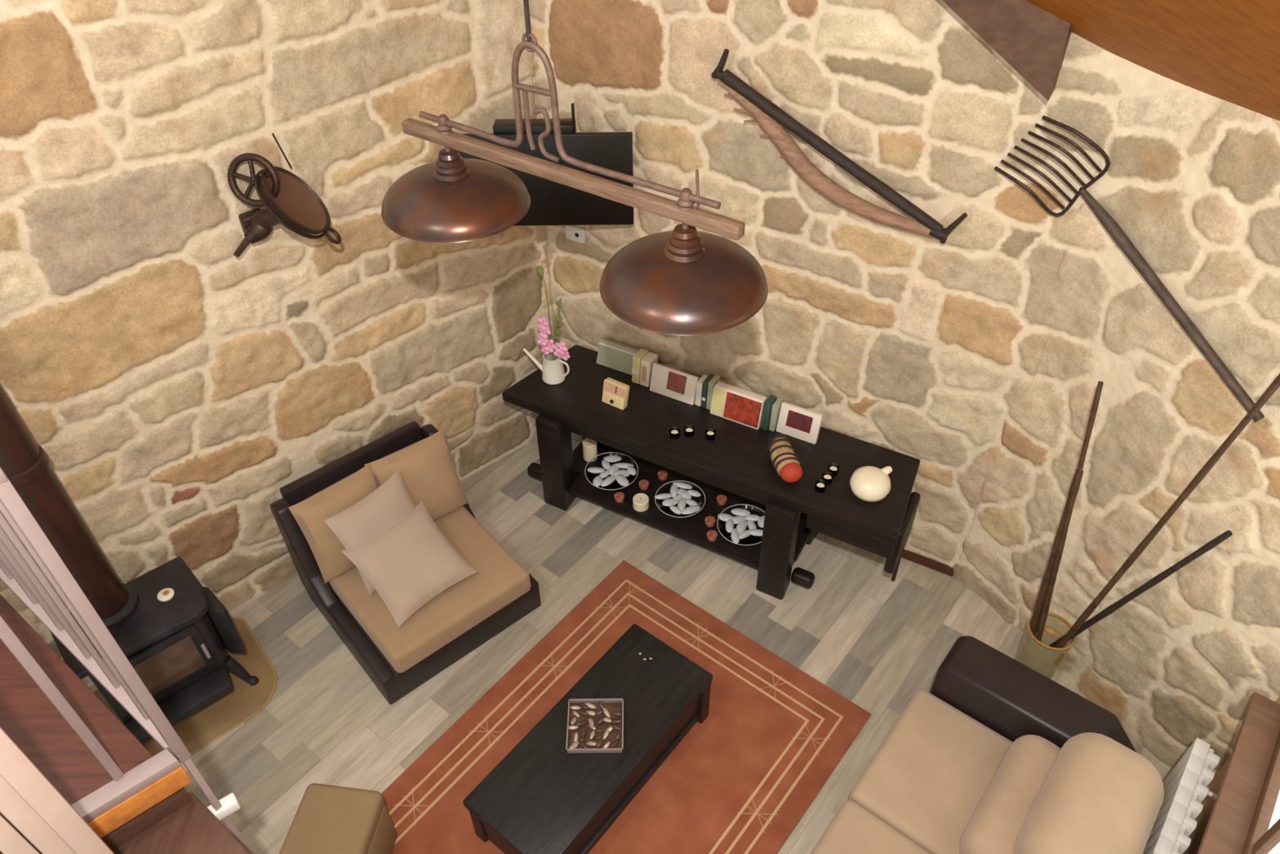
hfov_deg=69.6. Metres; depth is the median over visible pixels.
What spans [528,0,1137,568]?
wall
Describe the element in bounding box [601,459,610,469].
stone
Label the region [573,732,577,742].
seed pod
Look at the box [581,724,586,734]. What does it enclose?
seed pod
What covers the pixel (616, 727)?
seed pod
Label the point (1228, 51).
ceiling
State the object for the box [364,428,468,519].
cushion
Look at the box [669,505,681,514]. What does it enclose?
stone
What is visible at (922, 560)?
baseboard
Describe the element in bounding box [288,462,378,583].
cushion
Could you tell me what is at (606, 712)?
seed pod
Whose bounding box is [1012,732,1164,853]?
cushion
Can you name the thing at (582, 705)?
seed pod
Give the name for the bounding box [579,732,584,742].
seed pod
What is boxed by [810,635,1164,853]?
sofa
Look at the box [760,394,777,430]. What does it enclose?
book
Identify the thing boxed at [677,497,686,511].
stone
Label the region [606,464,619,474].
stone
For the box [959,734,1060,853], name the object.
lumbar cushion
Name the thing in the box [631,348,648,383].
book
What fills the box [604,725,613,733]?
seed pod
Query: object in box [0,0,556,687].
wall
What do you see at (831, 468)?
candle
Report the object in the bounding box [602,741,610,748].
seed pod
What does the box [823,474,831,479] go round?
candle
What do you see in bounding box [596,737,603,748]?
seed pod
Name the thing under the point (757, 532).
stone
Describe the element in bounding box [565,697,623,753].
tray
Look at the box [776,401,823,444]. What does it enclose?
picture frame
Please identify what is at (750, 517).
stone
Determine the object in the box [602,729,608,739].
seed pod
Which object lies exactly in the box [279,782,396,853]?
pouf
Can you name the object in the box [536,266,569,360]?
flower spray
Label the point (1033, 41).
ceiling beam
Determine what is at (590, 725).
seed pod
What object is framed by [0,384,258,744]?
wood stove
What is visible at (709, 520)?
tealight
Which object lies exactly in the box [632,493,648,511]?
pillar candle
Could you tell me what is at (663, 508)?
glass bowl
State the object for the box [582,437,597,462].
pillar candle
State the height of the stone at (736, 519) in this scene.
0.026 m
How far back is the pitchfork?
3.40 m
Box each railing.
[0,466,253,853]
[0,726,114,853]
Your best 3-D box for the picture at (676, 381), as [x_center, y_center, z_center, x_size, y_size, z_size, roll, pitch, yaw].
[0.198,-0.239,4.992,0.108,0.102,0.032,20,46,21]
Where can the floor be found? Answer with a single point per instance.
(875, 641)
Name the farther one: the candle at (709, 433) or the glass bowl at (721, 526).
the glass bowl at (721, 526)
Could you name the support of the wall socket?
attached to the wall at (923, 348)
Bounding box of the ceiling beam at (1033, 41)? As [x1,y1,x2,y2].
[942,0,1071,100]
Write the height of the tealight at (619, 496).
0.033 m
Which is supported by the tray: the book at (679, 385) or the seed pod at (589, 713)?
the seed pod at (589, 713)
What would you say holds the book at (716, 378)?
on the sideboard
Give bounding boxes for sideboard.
[502,344,920,599]
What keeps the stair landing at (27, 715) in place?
attached to the wall at (171, 382)
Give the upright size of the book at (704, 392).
0.175 m
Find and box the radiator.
[1142,737,1220,853]
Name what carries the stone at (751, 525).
on the glass bowl at (721, 526)
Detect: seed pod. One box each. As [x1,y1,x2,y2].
[568,724,578,729]
[569,705,581,710]
[569,741,578,748]
[570,716,576,724]
[572,711,579,716]
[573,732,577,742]
[576,720,587,725]
[577,711,587,715]
[578,702,587,709]
[578,741,587,748]
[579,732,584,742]
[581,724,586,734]
[584,702,596,709]
[586,710,595,715]
[586,741,596,746]
[587,717,593,724]
[588,723,595,729]
[590,730,595,739]
[592,728,603,733]
[592,735,602,740]
[594,709,604,715]
[596,715,605,724]
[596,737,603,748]
[598,700,604,709]
[602,707,610,718]
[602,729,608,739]
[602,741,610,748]
[603,717,611,722]
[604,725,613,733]
[610,719,622,724]
[610,724,622,730]
[611,711,624,716]
[611,739,619,746]
[614,731,621,740]
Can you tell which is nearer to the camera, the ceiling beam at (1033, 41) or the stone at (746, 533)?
the ceiling beam at (1033, 41)
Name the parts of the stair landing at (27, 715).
rail, rail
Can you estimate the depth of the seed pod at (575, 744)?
3.92 m
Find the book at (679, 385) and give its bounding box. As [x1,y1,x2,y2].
[649,362,698,404]
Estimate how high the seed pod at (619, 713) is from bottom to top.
0.019 m
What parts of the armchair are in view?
panel, frame, panel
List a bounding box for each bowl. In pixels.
[258,165,330,235]
[584,452,638,490]
[654,480,706,518]
[716,503,765,546]
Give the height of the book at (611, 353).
0.155 m
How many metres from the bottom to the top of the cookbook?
0.182 m
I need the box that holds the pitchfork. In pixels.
[994,115,1264,422]
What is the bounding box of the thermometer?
[156,587,174,601]
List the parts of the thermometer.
knob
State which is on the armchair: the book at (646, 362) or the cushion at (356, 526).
the cushion at (356, 526)
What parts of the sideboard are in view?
leg, foot rail, leg, rail, leg, leg, iron leg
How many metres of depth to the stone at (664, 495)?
5.22 m
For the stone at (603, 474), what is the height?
0.025 m
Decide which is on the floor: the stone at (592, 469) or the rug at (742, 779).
the rug at (742, 779)
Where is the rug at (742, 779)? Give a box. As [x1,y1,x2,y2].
[381,560,871,853]
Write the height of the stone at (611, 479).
0.026 m
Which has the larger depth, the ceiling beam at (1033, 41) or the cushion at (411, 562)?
the cushion at (411, 562)
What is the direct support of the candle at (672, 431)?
on the glass at (673, 433)
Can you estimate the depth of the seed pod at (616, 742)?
3.92 m
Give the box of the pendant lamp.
[381,0,768,335]
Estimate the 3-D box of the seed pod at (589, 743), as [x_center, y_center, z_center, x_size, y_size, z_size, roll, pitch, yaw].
[-0.208,1.353,3.932,0.047,0.020,0.020,13,44,15]
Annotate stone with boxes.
[586,466,604,473]
[592,475,603,486]
[599,470,609,478]
[600,475,616,486]
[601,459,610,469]
[603,454,621,462]
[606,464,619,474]
[610,469,630,476]
[613,462,633,468]
[615,474,629,486]
[626,465,636,475]
[655,493,671,499]
[662,498,678,506]
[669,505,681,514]
[670,484,678,497]
[671,493,682,501]
[672,481,692,488]
[677,488,691,499]
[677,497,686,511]
[681,505,700,514]
[686,498,697,506]
[687,489,701,497]
[717,512,733,521]
[724,519,733,532]
[730,507,750,516]
[730,528,739,544]
[732,515,746,524]
[735,520,747,533]
[738,528,751,539]
[745,514,759,520]
[747,520,756,529]
[749,528,763,536]
[757,515,764,528]
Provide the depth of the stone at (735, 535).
5.00 m
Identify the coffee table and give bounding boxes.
[462,623,712,853]
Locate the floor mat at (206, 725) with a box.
[93,616,276,761]
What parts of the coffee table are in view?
leg, rail, leg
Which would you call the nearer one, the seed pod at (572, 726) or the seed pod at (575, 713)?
the seed pod at (572, 726)
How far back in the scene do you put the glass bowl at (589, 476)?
5.37 m
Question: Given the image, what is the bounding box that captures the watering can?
[522,347,569,384]
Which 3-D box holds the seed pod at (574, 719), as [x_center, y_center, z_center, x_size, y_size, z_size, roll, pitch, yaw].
[-0.289,1.282,4.017,0.019,0.023,0.044,19,45,20]
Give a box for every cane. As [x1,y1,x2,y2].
[1026,529,1232,666]
[1028,381,1103,670]
[1035,373,1279,674]
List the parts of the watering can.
spout, handle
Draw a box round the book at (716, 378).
[706,374,719,409]
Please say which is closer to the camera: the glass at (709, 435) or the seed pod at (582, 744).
the seed pod at (582, 744)
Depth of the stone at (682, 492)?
5.24 m
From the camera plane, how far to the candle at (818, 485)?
4.50 m
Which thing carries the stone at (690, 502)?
on the glass bowl at (663, 508)
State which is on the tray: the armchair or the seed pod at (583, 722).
the seed pod at (583, 722)
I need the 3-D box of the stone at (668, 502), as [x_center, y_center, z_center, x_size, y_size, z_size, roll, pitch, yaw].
[0.171,0.427,5.206,0.094,0.027,0.056,-9,43,-9]
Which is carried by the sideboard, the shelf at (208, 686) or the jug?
the jug
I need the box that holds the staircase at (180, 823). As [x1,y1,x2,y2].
[101,786,249,853]
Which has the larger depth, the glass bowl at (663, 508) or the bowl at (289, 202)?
the glass bowl at (663, 508)
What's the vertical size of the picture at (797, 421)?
0.090 m
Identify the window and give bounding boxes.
[1197,692,1279,853]
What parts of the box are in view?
panel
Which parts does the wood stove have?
plate, door, door glass, handle, door, leg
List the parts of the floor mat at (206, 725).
edge trim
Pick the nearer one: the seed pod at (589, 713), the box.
the seed pod at (589, 713)
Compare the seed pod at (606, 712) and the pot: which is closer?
the seed pod at (606, 712)
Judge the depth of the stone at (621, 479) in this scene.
5.32 m
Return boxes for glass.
[669,427,679,439]
[684,425,694,437]
[705,428,715,440]
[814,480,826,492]
[821,471,833,484]
[827,462,839,475]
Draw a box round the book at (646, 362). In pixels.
[640,351,657,386]
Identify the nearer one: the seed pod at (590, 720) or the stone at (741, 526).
the seed pod at (590, 720)
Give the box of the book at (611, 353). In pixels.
[595,337,639,375]
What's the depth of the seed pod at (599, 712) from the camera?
4.03 m
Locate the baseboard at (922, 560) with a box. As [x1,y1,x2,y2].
[901,549,953,576]
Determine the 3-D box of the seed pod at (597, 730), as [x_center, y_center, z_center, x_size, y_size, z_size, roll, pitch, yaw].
[-0.183,1.313,3.981,0.048,0.018,0.020,5,42,7]
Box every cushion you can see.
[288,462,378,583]
[324,470,415,595]
[328,505,530,672]
[341,501,477,626]
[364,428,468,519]
[810,800,930,853]
[848,688,1013,853]
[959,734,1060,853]
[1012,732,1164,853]
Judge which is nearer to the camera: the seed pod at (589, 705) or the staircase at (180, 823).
the staircase at (180, 823)
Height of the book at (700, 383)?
0.157 m
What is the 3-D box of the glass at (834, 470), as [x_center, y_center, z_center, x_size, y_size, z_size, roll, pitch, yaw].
[0.965,0.214,4.593,0.058,0.040,0.058,20,46,21]
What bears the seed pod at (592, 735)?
on the tray
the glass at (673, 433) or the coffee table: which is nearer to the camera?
the coffee table
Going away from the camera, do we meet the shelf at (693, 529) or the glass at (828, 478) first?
the glass at (828, 478)
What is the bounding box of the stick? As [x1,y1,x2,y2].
[1018,469,1083,666]
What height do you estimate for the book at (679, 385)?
0.162 m
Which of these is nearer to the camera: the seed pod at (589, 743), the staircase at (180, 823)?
the staircase at (180, 823)
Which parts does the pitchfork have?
handle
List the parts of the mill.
ring handle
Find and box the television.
[458,102,633,226]
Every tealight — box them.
[613,492,624,502]
[639,479,648,489]
[657,470,667,480]
[704,515,715,526]
[706,529,717,541]
[716,494,727,505]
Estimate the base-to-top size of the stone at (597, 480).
0.025 m
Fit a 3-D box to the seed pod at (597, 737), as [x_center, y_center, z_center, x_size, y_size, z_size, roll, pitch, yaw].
[-0.182,1.337,3.958,0.040,0.020,0.018,5,42,6]
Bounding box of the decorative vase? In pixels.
[767,434,802,482]
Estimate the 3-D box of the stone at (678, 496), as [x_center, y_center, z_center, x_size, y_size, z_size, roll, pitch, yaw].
[0.209,0.408,5.230,0.099,0.026,0.040,-30,50,-29]
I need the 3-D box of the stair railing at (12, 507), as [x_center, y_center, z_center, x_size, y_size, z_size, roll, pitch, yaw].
[-1.885,0.765,2.924,2.030,2.980,0.180,27,49,27]
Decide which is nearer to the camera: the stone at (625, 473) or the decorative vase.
the decorative vase
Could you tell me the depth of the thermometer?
4.17 m
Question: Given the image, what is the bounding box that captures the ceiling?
[1025,0,1279,120]
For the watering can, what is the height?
0.161 m
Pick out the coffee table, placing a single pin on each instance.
(541, 797)
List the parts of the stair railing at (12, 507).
handrail, newel post, post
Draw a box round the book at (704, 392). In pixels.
[701,373,714,408]
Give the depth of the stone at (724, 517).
5.10 m
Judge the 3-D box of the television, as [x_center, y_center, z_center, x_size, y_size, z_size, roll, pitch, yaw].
[-0.459,-1.316,4.456,0.850,0.600,0.300,-1,42,0]
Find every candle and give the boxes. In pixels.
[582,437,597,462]
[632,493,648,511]
[671,430,678,433]
[685,427,693,431]
[706,431,714,435]
[816,483,824,487]
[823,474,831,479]
[829,466,837,470]
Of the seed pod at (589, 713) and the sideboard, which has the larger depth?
the sideboard
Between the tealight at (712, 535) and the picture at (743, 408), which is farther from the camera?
the tealight at (712, 535)
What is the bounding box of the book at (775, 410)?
[768,396,783,431]
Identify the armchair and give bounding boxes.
[269,421,541,704]
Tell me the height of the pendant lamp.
2.421 m
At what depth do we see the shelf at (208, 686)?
4.31 m
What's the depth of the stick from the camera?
4.17 m
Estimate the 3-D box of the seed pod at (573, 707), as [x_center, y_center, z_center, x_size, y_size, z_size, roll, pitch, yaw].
[-0.284,1.240,4.066,0.050,0.019,0.020,2,42,3]
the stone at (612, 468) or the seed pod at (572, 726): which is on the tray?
the seed pod at (572, 726)
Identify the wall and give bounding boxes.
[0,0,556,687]
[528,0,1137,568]
[952,65,1279,773]
[1182,695,1279,853]
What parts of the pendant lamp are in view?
stem, lamp shade, lamp shade, stem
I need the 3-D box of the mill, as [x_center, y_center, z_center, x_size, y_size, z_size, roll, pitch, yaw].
[-1.485,-0.908,3.739,0.403,0.412,0.348,-30,50,-29]
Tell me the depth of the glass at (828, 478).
4.54 m
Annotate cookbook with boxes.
[710,381,767,429]
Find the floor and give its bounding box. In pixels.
[88,431,1170,853]
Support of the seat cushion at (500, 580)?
on the armchair
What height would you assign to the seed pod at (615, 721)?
0.023 m
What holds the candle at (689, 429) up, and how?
on the glass at (689, 432)
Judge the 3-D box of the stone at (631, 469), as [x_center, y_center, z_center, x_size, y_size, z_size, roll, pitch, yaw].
[-0.049,0.255,5.394,0.051,0.027,0.083,-19,45,-19]
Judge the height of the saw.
0.626 m
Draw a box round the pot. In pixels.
[1022,612,1075,675]
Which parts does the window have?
pane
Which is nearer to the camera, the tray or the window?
the window
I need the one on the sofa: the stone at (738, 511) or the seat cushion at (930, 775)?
the seat cushion at (930, 775)
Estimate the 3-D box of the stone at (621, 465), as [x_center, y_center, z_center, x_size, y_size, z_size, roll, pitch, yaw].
[-0.098,0.228,5.429,0.119,0.026,0.045,4,42,5]
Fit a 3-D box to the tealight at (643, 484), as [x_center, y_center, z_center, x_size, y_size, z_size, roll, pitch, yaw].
[0.023,0.335,5.334,0.060,0.033,0.059,20,46,21]
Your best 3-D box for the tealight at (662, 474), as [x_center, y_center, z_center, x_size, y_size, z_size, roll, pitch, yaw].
[0.133,0.284,5.390,0.060,0.033,0.059,20,46,21]
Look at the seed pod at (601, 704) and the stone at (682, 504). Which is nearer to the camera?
the seed pod at (601, 704)
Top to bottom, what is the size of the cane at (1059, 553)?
1.712 m
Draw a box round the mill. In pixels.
[226,133,341,257]
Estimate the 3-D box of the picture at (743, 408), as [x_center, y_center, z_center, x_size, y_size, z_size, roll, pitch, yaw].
[0.537,-0.090,4.838,0.197,0.150,0.035,20,46,21]
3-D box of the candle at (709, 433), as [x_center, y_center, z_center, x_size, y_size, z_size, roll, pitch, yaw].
[0.367,0.042,4.797,0.038,0.024,0.038,20,46,21]
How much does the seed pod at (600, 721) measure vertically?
0.019 m
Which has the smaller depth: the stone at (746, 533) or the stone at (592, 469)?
the stone at (746, 533)
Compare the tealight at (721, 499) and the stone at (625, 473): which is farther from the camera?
the stone at (625, 473)
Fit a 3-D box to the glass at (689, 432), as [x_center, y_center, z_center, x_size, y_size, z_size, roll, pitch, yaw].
[0.258,0.023,4.814,0.058,0.040,0.058,20,46,21]
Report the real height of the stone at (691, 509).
0.026 m
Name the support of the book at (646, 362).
on the sideboard
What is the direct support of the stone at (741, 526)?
on the glass bowl at (721, 526)
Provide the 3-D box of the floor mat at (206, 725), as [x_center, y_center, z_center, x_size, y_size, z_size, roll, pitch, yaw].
[-2.245,1.331,4.516,0.851,0.012,0.650,-30,50,-29]
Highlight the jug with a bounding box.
[849,466,892,502]
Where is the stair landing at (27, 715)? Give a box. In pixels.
[0,567,191,838]
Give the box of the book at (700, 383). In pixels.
[694,374,707,406]
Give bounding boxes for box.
[601,377,629,409]
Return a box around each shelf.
[124,666,233,744]
[568,440,812,568]
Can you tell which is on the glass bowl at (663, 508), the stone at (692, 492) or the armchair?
the stone at (692, 492)
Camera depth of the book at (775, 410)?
4.78 m
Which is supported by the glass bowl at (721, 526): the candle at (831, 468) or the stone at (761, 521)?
the stone at (761, 521)
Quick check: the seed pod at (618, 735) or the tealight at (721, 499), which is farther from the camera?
the tealight at (721, 499)
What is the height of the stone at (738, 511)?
0.027 m
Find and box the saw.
[711,48,967,243]
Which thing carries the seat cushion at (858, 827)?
on the sofa
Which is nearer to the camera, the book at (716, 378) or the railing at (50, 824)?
the railing at (50, 824)
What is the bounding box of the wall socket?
[564,225,586,243]
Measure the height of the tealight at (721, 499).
0.033 m
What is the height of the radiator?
0.500 m
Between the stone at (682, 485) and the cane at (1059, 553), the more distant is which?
the stone at (682, 485)
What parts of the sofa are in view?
arm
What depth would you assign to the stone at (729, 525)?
5.05 m
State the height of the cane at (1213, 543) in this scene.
1.350 m
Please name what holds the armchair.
on the floor
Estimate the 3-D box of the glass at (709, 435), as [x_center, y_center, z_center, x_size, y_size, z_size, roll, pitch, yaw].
[0.367,0.039,4.794,0.058,0.040,0.058,20,46,21]
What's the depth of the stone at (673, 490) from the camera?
5.26 m
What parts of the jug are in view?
spout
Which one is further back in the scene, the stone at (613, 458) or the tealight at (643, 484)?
the stone at (613, 458)
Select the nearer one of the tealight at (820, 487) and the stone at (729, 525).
the tealight at (820, 487)
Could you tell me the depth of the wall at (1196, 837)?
3.78 m
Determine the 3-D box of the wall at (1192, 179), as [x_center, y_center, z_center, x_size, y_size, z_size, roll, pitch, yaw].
[2.265,0.147,3.698,0.399,2.817,1.546,-22,46,-22]
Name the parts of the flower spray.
stem, stem, stem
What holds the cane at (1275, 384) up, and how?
in the pot
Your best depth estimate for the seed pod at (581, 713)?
4.04 m
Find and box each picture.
[666,371,686,394]
[723,391,761,428]
[785,409,813,433]
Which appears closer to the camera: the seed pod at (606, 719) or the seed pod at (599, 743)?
the seed pod at (599, 743)

